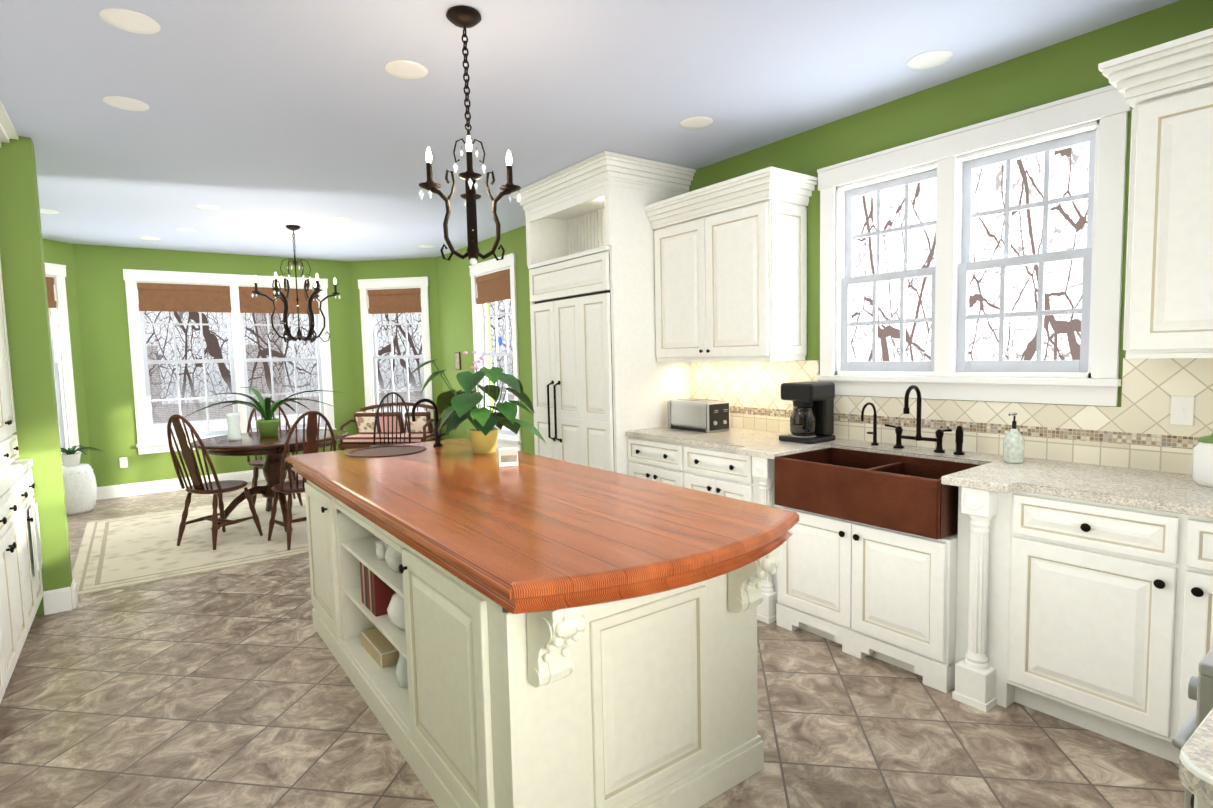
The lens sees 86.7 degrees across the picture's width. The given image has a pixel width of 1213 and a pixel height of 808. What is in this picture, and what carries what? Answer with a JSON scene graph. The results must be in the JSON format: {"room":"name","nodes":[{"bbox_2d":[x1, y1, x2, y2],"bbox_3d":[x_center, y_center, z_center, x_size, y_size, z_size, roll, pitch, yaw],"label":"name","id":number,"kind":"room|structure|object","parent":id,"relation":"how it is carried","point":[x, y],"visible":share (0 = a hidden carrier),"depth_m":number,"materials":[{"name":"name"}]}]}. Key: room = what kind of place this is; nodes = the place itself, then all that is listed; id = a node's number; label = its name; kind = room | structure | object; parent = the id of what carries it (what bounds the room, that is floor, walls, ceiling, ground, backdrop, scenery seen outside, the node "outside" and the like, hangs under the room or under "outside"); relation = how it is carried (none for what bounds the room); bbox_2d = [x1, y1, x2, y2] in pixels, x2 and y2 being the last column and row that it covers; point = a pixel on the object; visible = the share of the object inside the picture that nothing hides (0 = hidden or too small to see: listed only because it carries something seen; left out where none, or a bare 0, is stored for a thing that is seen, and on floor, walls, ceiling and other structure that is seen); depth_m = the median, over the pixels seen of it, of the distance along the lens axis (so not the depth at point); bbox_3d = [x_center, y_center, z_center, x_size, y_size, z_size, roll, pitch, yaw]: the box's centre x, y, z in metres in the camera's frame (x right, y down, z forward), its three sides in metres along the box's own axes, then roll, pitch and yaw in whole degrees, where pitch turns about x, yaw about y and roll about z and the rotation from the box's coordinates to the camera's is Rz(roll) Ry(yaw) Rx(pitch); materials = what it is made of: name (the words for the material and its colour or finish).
{"room":"dining room and kitchen","nodes":[
{"label":"dining room and kitchen","id":0,"kind":"room"},
{"bbox_2d":[0,0,1179,260],"bbox_3d":[-1.228,-1.582,3.231,5.200,0.120,11.500,-5,5,-36],"label":"ceiling","id":1,"kind":"structure","parent":0,"point":[262,124],"depth_m":3.16,"materials":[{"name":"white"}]},
{"bbox_2d":[102,96,148,110],"bbox_3d":[-2.382,-1.490,3.188,0.183,0.005,0.190,-5,5,-36],"label":"recessed light","id":2,"kind":"object","parent":1,"relation":"in","point":[124,103],"depth_m":3.19,"materials":[{"name":"white"}]},
{"bbox_2d":[99,8,160,33],"bbox_3d":[-1.798,-1.446,2.429,0.186,0.005,0.189,-5,5,-36],"label":"recessed light","id":3,"kind":"object","parent":1,"relation":"in","point":[129,21],"depth_m":2.43,"materials":[{"name":"white"}]},
{"bbox_2d":[195,204,220,209],"bbox_3d":[-3.294,-1.630,5.316,0.178,0.005,0.194,-5,5,-36],"label":"recessed light","id":4,"kind":"object","parent":1,"relation":"in","point":[203,206],"depth_m":5.32,"materials":[{"name":"white"}]},
{"bbox_2d":[251,225,339,344],"bbox_3d":[-2.984,-1.137,6.191,0.767,1.132,0.733,-5,5,-36],"label":"dining chandelier","id":5,"kind":"object","parent":1,"relation":"hanging from","point":[316,289],"visible":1,"depth_m":6.11,"materials":[{"name":"metal"}]},
{"bbox_2d":[384,60,427,78],"bbox_3d":[-0.899,-1.502,2.888,0.183,0.005,0.188,-5,5,-36],"label":"recessed light","id":6,"kind":"object","parent":1,"relation":"in","point":[404,69],"depth_m":2.88,"materials":[{"name":"white"}]},
{"bbox_2d":[419,5,520,264],"bbox_3d":[-0.530,-1.009,2.474,0.299,0.940,0.299,2,5,34],"label":"chandelier","id":7,"kind":"object","parent":1,"relation":"hanging from","point":[463,17],"visible":1,"depth_m":2.45,"materials":[{"name":"metal"}]},
{"bbox_2d":[680,116,712,128],"bbox_3d":[0.508,-1.591,3.633,0.185,0.005,0.188,-5,5,-36],"label":"recessed light","id":8,"kind":"object","parent":1,"relation":"in","point":[696,122],"depth_m":3.63,"materials":[{"name":"white"}]},
{"bbox_2d":[907,50,952,68],"bbox_3d":[1.461,-1.559,2.908,0.189,0.005,0.187,-5,5,-36],"label":"recessed light","id":9,"kind":"object","parent":1,"relation":"in","point":[934,58],"depth_m":2.91,"materials":[{"name":"white"}]},
{"bbox_2d":[0,476,1184,807],"bbox_3d":[-1.161,1.259,3.447,5.200,0.100,11.500,-5,5,-36],"label":"floor","id":10,"kind":"structure","parent":0,"point":[234,686],"depth_m":2.51,"materials":[{"name":"tile"}]},
{"bbox_2d":[0,452,3,479],"bbox_3d":[-2.999,-0.401,2.584,0.628,1.575,0.689,-5,5,-36],"label":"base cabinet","id":11,"kind":"object","parent":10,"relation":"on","point":[1,453],"depth_m":3.22,"materials":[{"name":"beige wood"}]},
{"bbox_2d":[0,504,19,702],"bbox_3d":[-2.530,0.895,2.149,0.708,0.885,0.689,-5,5,-36],"label":"base cabinet","id":12,"kind":"object","parent":10,"relation":"on","point":[9,654],"depth_m":2.78,"materials":[{"name":"white wood"}]},
{"bbox_2d":[0,259,23,475],"bbox_3d":[-3.407,-0.433,3.138,0.628,1.575,0.689,-5,5,-36],"label":"wall cabinet","id":13,"kind":"object","parent":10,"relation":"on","point":[8,442],"depth_m":3.47,"materials":[{"name":"wood"}]},
{"bbox_2d":[0,480,39,652],"bbox_3d":[-2.938,0.863,2.704,0.708,0.885,0.689,-5,5,-36],"label":"base cabinet","id":14,"kind":"object","parent":10,"relation":"on","point":[21,585],"depth_m":3.15,"materials":[{"name":"white wood"}]},
{"bbox_2d":[4,464,42,601],"bbox_3d":[-3.345,0.830,3.258,0.708,0.885,0.689,-5,5,-36],"label":"base cabinet","id":15,"kind":"object","parent":10,"relation":"on","point":[24,472],"depth_m":3.48,"materials":[{"name":"white wood"}]},
{"bbox_2d":[62,464,96,515],"bbox_3d":[-5.292,0.846,6.387,0.364,0.470,0.364,-5,5,-36],"label":"garden stool","id":16,"kind":"object","parent":10,"relation":"on","point":[80,486],"visible":0.58,"depth_m":6.30,"materials":[{"name":"white ceramic"}]},
{"bbox_2d":[61,445,103,466],"bbox_3d":[-5.301,0.512,6.355,0.537,0.200,0.542,-5,5,-36],"label":"plant","id":17,"kind":"object","parent":16,"relation":"on","point":[70,457],"visible":0.83,"depth_m":6.33,"materials":[{"name":"green plant"}]},
{"bbox_2d":[72,493,308,594],"bbox_3d":[-3.099,1.075,5.739,2.500,0.008,2.400,-5,5,-36],"label":"dining rug","id":18,"kind":"object","parent":10,"relation":"on","point":[113,553],"visible":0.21,"depth_m":5.10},
{"bbox_2d":[167,414,262,549],"bbox_3d":[-3.165,0.586,5.142,0.452,1.060,0.526,0,5,21],"label":"chair","id":19,"kind":"object","parent":18,"relation":"on","point":[216,488],"visible":1,"depth_m":5.01,"materials":[{"name":"brown wood"}]},
{"bbox_2d":[185,387,348,531],"bbox_3d":[-3.031,0.458,5.785,1.317,1.206,1.373,-5,5,-36],"label":"round dining table","id":20,"kind":"object","parent":18,"relation":"on","point":[268,439],"visible":0.71,"depth_m":5.63,"materials":[{"name":"brown wood"}]},
{"bbox_2d":[247,399,302,505],"bbox_3d":[-3.374,0.490,6.466,0.466,1.060,0.541,-5,5,-36],"label":"chair","id":21,"kind":"object","parent":18,"relation":"on","point":[255,463],"visible":0.44,"depth_m":6.49,"materials":[{"name":"brown wood"}]},
{"bbox_2d":[268,411,336,549],"bbox_3d":[-2.407,0.569,5.123,0.452,1.060,0.526,-6,6,-44],"label":"chair","id":22,"kind":"object","parent":18,"relation":"on","point":[311,446],"visible":0.62,"depth_m":4.96,"materials":[{"name":"brown wood"}]},
{"bbox_2d":[305,490,394,673],"bbox_3d":[-1.037,0.829,3.519,0.980,0.740,0.612,-5,5,-36],"label":"base cabinet","id":23,"kind":"object","parent":10,"relation":"on","point":[353,612],"depth_m":3.01,"materials":[{"name":"white wood"}]},
{"bbox_2d":[338,402,441,449],"bbox_3d":[-2.715,0.441,8.135,1.150,0.895,0.544,-1,4,9],"label":"bench","id":24,"kind":"object","parent":10,"relation":"on","point":[422,428],"visible":0.71,"depth_m":8.13,"materials":[{"name":"brown wood"}]},
{"bbox_2d":[370,392,410,446],"bbox_3d":[-2.535,0.401,7.533,0.452,1.060,0.519,-2,4,-6],"label":"chair","id":25,"kind":"object","parent":10,"relation":"on","point":[377,415],"visible":0.48,"depth_m":7.67,"materials":[{"name":"black wood"}]},
{"bbox_2d":[391,542,770,807],"bbox_3d":[-0.091,0.856,2.227,0.980,0.838,0.793,-5,5,-36],"label":"base cabinet","id":26,"kind":"object","parent":10,"relation":"on","point":[655,705],"depth_m":1.89,"materials":[{"name":"white wood"}]},
{"bbox_2d":[287,438,798,641],"bbox_3d":[-0.547,0.361,2.798,1.050,0.082,2.784,-5,5,-36],"label":"countertop","id":27,"kind":"structure","parent":26,"relation":"on","point":[551,546],"depth_m":1.99,"materials":[{"name":"brown wood"}]},
{"bbox_2d":[335,442,442,461],"bbox_3d":[-1.257,0.348,3.683,0.444,0.165,0.445,-5,5,-36],"label":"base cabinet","id":28,"kind":"object","parent":27,"relation":"on","point":[389,451],"depth_m":3.68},
{"bbox_2d":[406,351,546,453],"bbox_3d":[-0.744,-0.014,3.559,0.693,0.559,0.737,-5,5,-36],"label":"potted plant","id":29,"kind":"object","parent":27,"relation":"on","point":[459,406],"visible":1,"depth_m":3.46,"materials":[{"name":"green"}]},
{"bbox_2d":[499,447,518,466],"bbox_3d":[-0.469,0.254,3.082,0.090,0.087,0.036,-2,4,-11],"label":"photo card","id":30,"kind":"object","parent":27,"relation":"on","point":[508,456],"visible":1,"depth_m":3.07,"materials":[{"name":"white paper"}]},
{"bbox_2d":[510,151,695,474],"bbox_3d":[-0.033,-0.305,4.949,0.807,2.738,1.280,-5,5,-36],"label":"built-in refrigerator","id":31,"kind":"object","parent":10,"relation":"on","point":[603,380],"visible":0.77,"depth_m":4.52,"materials":[{"name":"white wood"}]},
{"bbox_2d":[628,436,1212,763],"bbox_3d":[1.326,0.719,3.289,0.703,0.885,3.263,-5,5,-36],"label":"base cabinet","id":32,"kind":"object","parent":10,"relation":"on","point":[1096,617],"depth_m":2.50,"materials":[{"name":"white wood"}]},
{"bbox_2d":[774,447,979,538],"bbox_3d":[1.296,0.397,3.091,0.485,0.247,0.836,-5,5,-36],"label":"farmhouse sink","id":33,"kind":"object","parent":32,"relation":"in","point":[909,495],"visible":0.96,"depth_m":2.96,"materials":[{"name":"brown metal"}]},
{"bbox_2d":[625,426,1212,517],"bbox_3d":[1.315,0.260,3.254,0.702,0.034,3.263,-5,5,-36],"label":"countertop","id":34,"kind":"structure","parent":32,"relation":"on","point":[1179,493],"depth_m":2.58,"materials":[{"name":"white stone"}]},
{"bbox_2d":[667,398,729,432],"bbox_3d":[0.627,0.072,4.370,0.208,0.202,0.420,-5,5,-36],"label":"stainless toaster","id":35,"kind":"object","parent":34,"relation":"on","point":[702,415],"visible":1,"depth_m":4.26,"materials":[{"name":"grey metal"}]},
{"bbox_2d":[779,381,835,443],"bbox_3d":[1.148,0.044,3.694,0.253,0.335,0.220,-5,5,-36],"label":"coffee maker","id":36,"kind":"object","parent":34,"relation":"on","point":[812,419],"visible":1,"depth_m":3.63,"materials":[{"name":"black plastic"}]},
{"bbox_2d":[861,385,964,454],"bbox_3d":[1.522,0.069,3.251,0.164,0.334,0.509,-5,5,-36],"label":"bridge faucet","id":37,"kind":"object","parent":34,"relation":"on","point":[939,433],"visible":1,"depth_m":3.24,"materials":[{"name":"metal black"}]},
{"bbox_2d":[1003,412,1024,463],"bbox_3d":[1.808,0.149,2.856,0.090,0.222,0.080,-5,5,-36],"label":"soap dispenser","id":38,"kind":"object","parent":34,"relation":"on","point":[1013,445],"visible":1,"depth_m":2.83,"materials":[{"name":"white ceramic"}]},
{"bbox_2d":[1192,428,1212,486],"bbox_3d":[2.192,0.188,2.309,0.130,0.210,0.128,-5,5,-36],"label":"jar","id":39,"kind":"object","parent":34,"relation":"on","point":[1202,466],"visible":1,"depth_m":2.30,"materials":[{"name":"white ceramic"}]},
{"bbox_2d":[1172,647,1212,807],"bbox_3d":[1.446,0.861,1.028,0.735,0.937,0.759,-5,5,-36],"label":"range","id":40,"kind":"object","parent":10,"relation":"on","point":[1200,689],"visible":0.56,"depth_m":1.04,"materials":[{"name":"grey"}]},
{"bbox_2d":[1179,708,1212,807],"bbox_3d":[1.752,0.877,0.829,1.690,0.920,1.256,-5,5,-36],"label":"countertop","id":41,"kind":"structure","parent":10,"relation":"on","point":[1196,766],"depth_m":0.80,"materials":[{"name":"beige stone"}]},
{"bbox_2d":[0,0,1212,615],"bbox_3d":[-1.195,-0.157,3.339,4.920,2.740,11.220,-5,5,-36],"label":"wall","id":42,"kind":"structure","parent":0,"point":[100,332],"depth_m":3.87,"materials":[{"name":"green paint"}]},
{"bbox_2d":[44,262,81,463],"bbox_3d":[-5.706,-0.381,6.275,0.149,2.042,0.964,-1,4,9],"label":"dining room window","id":43,"kind":"structure","parent":42,"relation":"in","point":[55,274],"depth_m":6.65,"materials":[{"name":"white wood"}]},
{"bbox_2d":[119,457,127,467],"bbox_3d":[-5.337,0.648,7.107,0.070,0.114,0.008,-5,5,-36],"label":"electrical outlet plate","id":44,"kind":"object","parent":42,"relation":"attached to","point":[123,461],"depth_m":7.10,"materials":[{"name":"white plastic"}]},
{"bbox_2d":[43,469,300,614],"bbox_3d":[-3.262,0.978,6.205,4.500,0.140,3.948,-5,5,-36],"label":"baseboard","id":45,"kind":"structure","parent":42,"relation":"attached to","point":[57,600],"depth_m":7.11,"materials":[{"name":"white wood"}]},
{"bbox_2d":[123,269,335,454],"bbox_3d":[-4.429,-0.522,7.743,2.104,2.043,0.150,-5,5,-36],"label":"dining room window","id":46,"kind":"structure","parent":42,"relation":"in","point":[229,295],"depth_m":7.58,"materials":[{"name":"white wood"}]},
{"bbox_2d":[358,276,434,432],"bbox_3d":[-2.738,-0.614,8.444,0.964,2.042,0.149,-1,4,9],"label":"dining room window","id":47,"kind":"structure","parent":42,"relation":"in","point":[405,295],"depth_m":8.40,"materials":[{"name":"white wood"}]},
{"bbox_2d":[455,352,460,369],"bbox_3d":[-1.821,-0.526,7.877,0.017,0.220,0.140,-5,5,-36],"label":"picture frame","id":48,"kind":"object","parent":42,"relation":"attached to","point":[457,361],"visible":1,"depth_m":7.85,"materials":[{"name":"brown wood"}]},
{"bbox_2d":[469,253,521,451],"bbox_3d":[-1.198,-0.547,7.080,0.150,2.043,1.064,-5,5,-36],"label":"dining room window","id":49,"kind":"structure","parent":42,"relation":"in","point":[494,284],"depth_m":7.03,"materials":[{"name":"white wood"}]},
{"bbox_2d":[498,315,501,345],"bbox_3d":[-1.165,-0.827,7.013,0.007,0.380,0.100,-5,5,-36],"label":"ornament","id":50,"kind":"object","parent":49,"relation":"hanging from","point":[500,341],"visible":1,"depth_m":7.01,"materials":[{"name":"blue glass"}]},
{"bbox_2d":[644,167,817,361],"bbox_3d":[0.763,-0.809,4.131,0.425,1.070,1.093,-5,5,-36],"label":"upper cabinet","id":51,"kind":"object","parent":42,"relation":"attached to","point":[730,257],"visible":1,"depth_m":3.88,"materials":[{"name":"white wood"}]},
{"bbox_2d":[784,400,792,404],"bbox_3d":[1.141,-0.053,4.032,0.008,0.114,0.070,-5,5,-36],"label":"electrical outlet plate","id":52,"kind":"object","parent":42,"relation":"attached to","point":[788,402],"depth_m":4.03,"materials":[{"name":"white plastic"}]},
{"bbox_2d":[690,358,1212,474],"bbox_3d":[1.590,-0.008,3.441,0.010,0.458,3.263,-5,5,-36],"label":"tile backsplash","id":53,"kind":"structure","parent":42,"relation":"attached to","point":[1136,430],"depth_m":2.95,"materials":[{"name":"beige tile"}]},
{"bbox_2d":[815,85,1131,405],"bbox_3d":[1.721,-0.680,3.241,0.150,1.313,1.464,-5,5,-36],"label":"sink window","id":54,"kind":"structure","parent":42,"relation":"in","point":[953,371],"depth_m":3.12,"materials":[{"name":"white wood"}]},
{"bbox_2d":[1122,60,1212,355],"bbox_3d":[2.405,-0.643,1.964,0.350,0.950,1.232,-5,5,-36],"label":"upper cabinet","id":55,"kind":"object","parent":42,"relation":"attached to","point":[1166,89],"depth_m":2.25,"materials":[{"name":"white wood"}]},
{"bbox_2d":[1170,396,1194,425],"bbox_3d":[2.252,0.026,2.517,0.012,0.114,0.070,-5,5,-36],"label":"electrical outlet plate","id":56,"kind":"object","parent":42,"relation":"attached to","point":[1182,410],"depth_m":2.52,"materials":[{"name":"white plastic"}]},
{"label":"outside","id":57,"kind":"structure","parent":0,"visible":0},
{"bbox_2d":[144,299,513,434],"bbox_3d":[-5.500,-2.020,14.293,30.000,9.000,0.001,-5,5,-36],"label":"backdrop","id":58,"kind":"structure","parent":57,"point":[162,377],"depth_m":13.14,"materials":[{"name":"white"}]},
{"bbox_2d":[851,143,1089,360],"bbox_3d":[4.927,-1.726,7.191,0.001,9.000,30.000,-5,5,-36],"label":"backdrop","id":59,"kind":"structure","parent":57,"point":[1067,231],"depth_m":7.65,"materials":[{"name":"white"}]}
]}

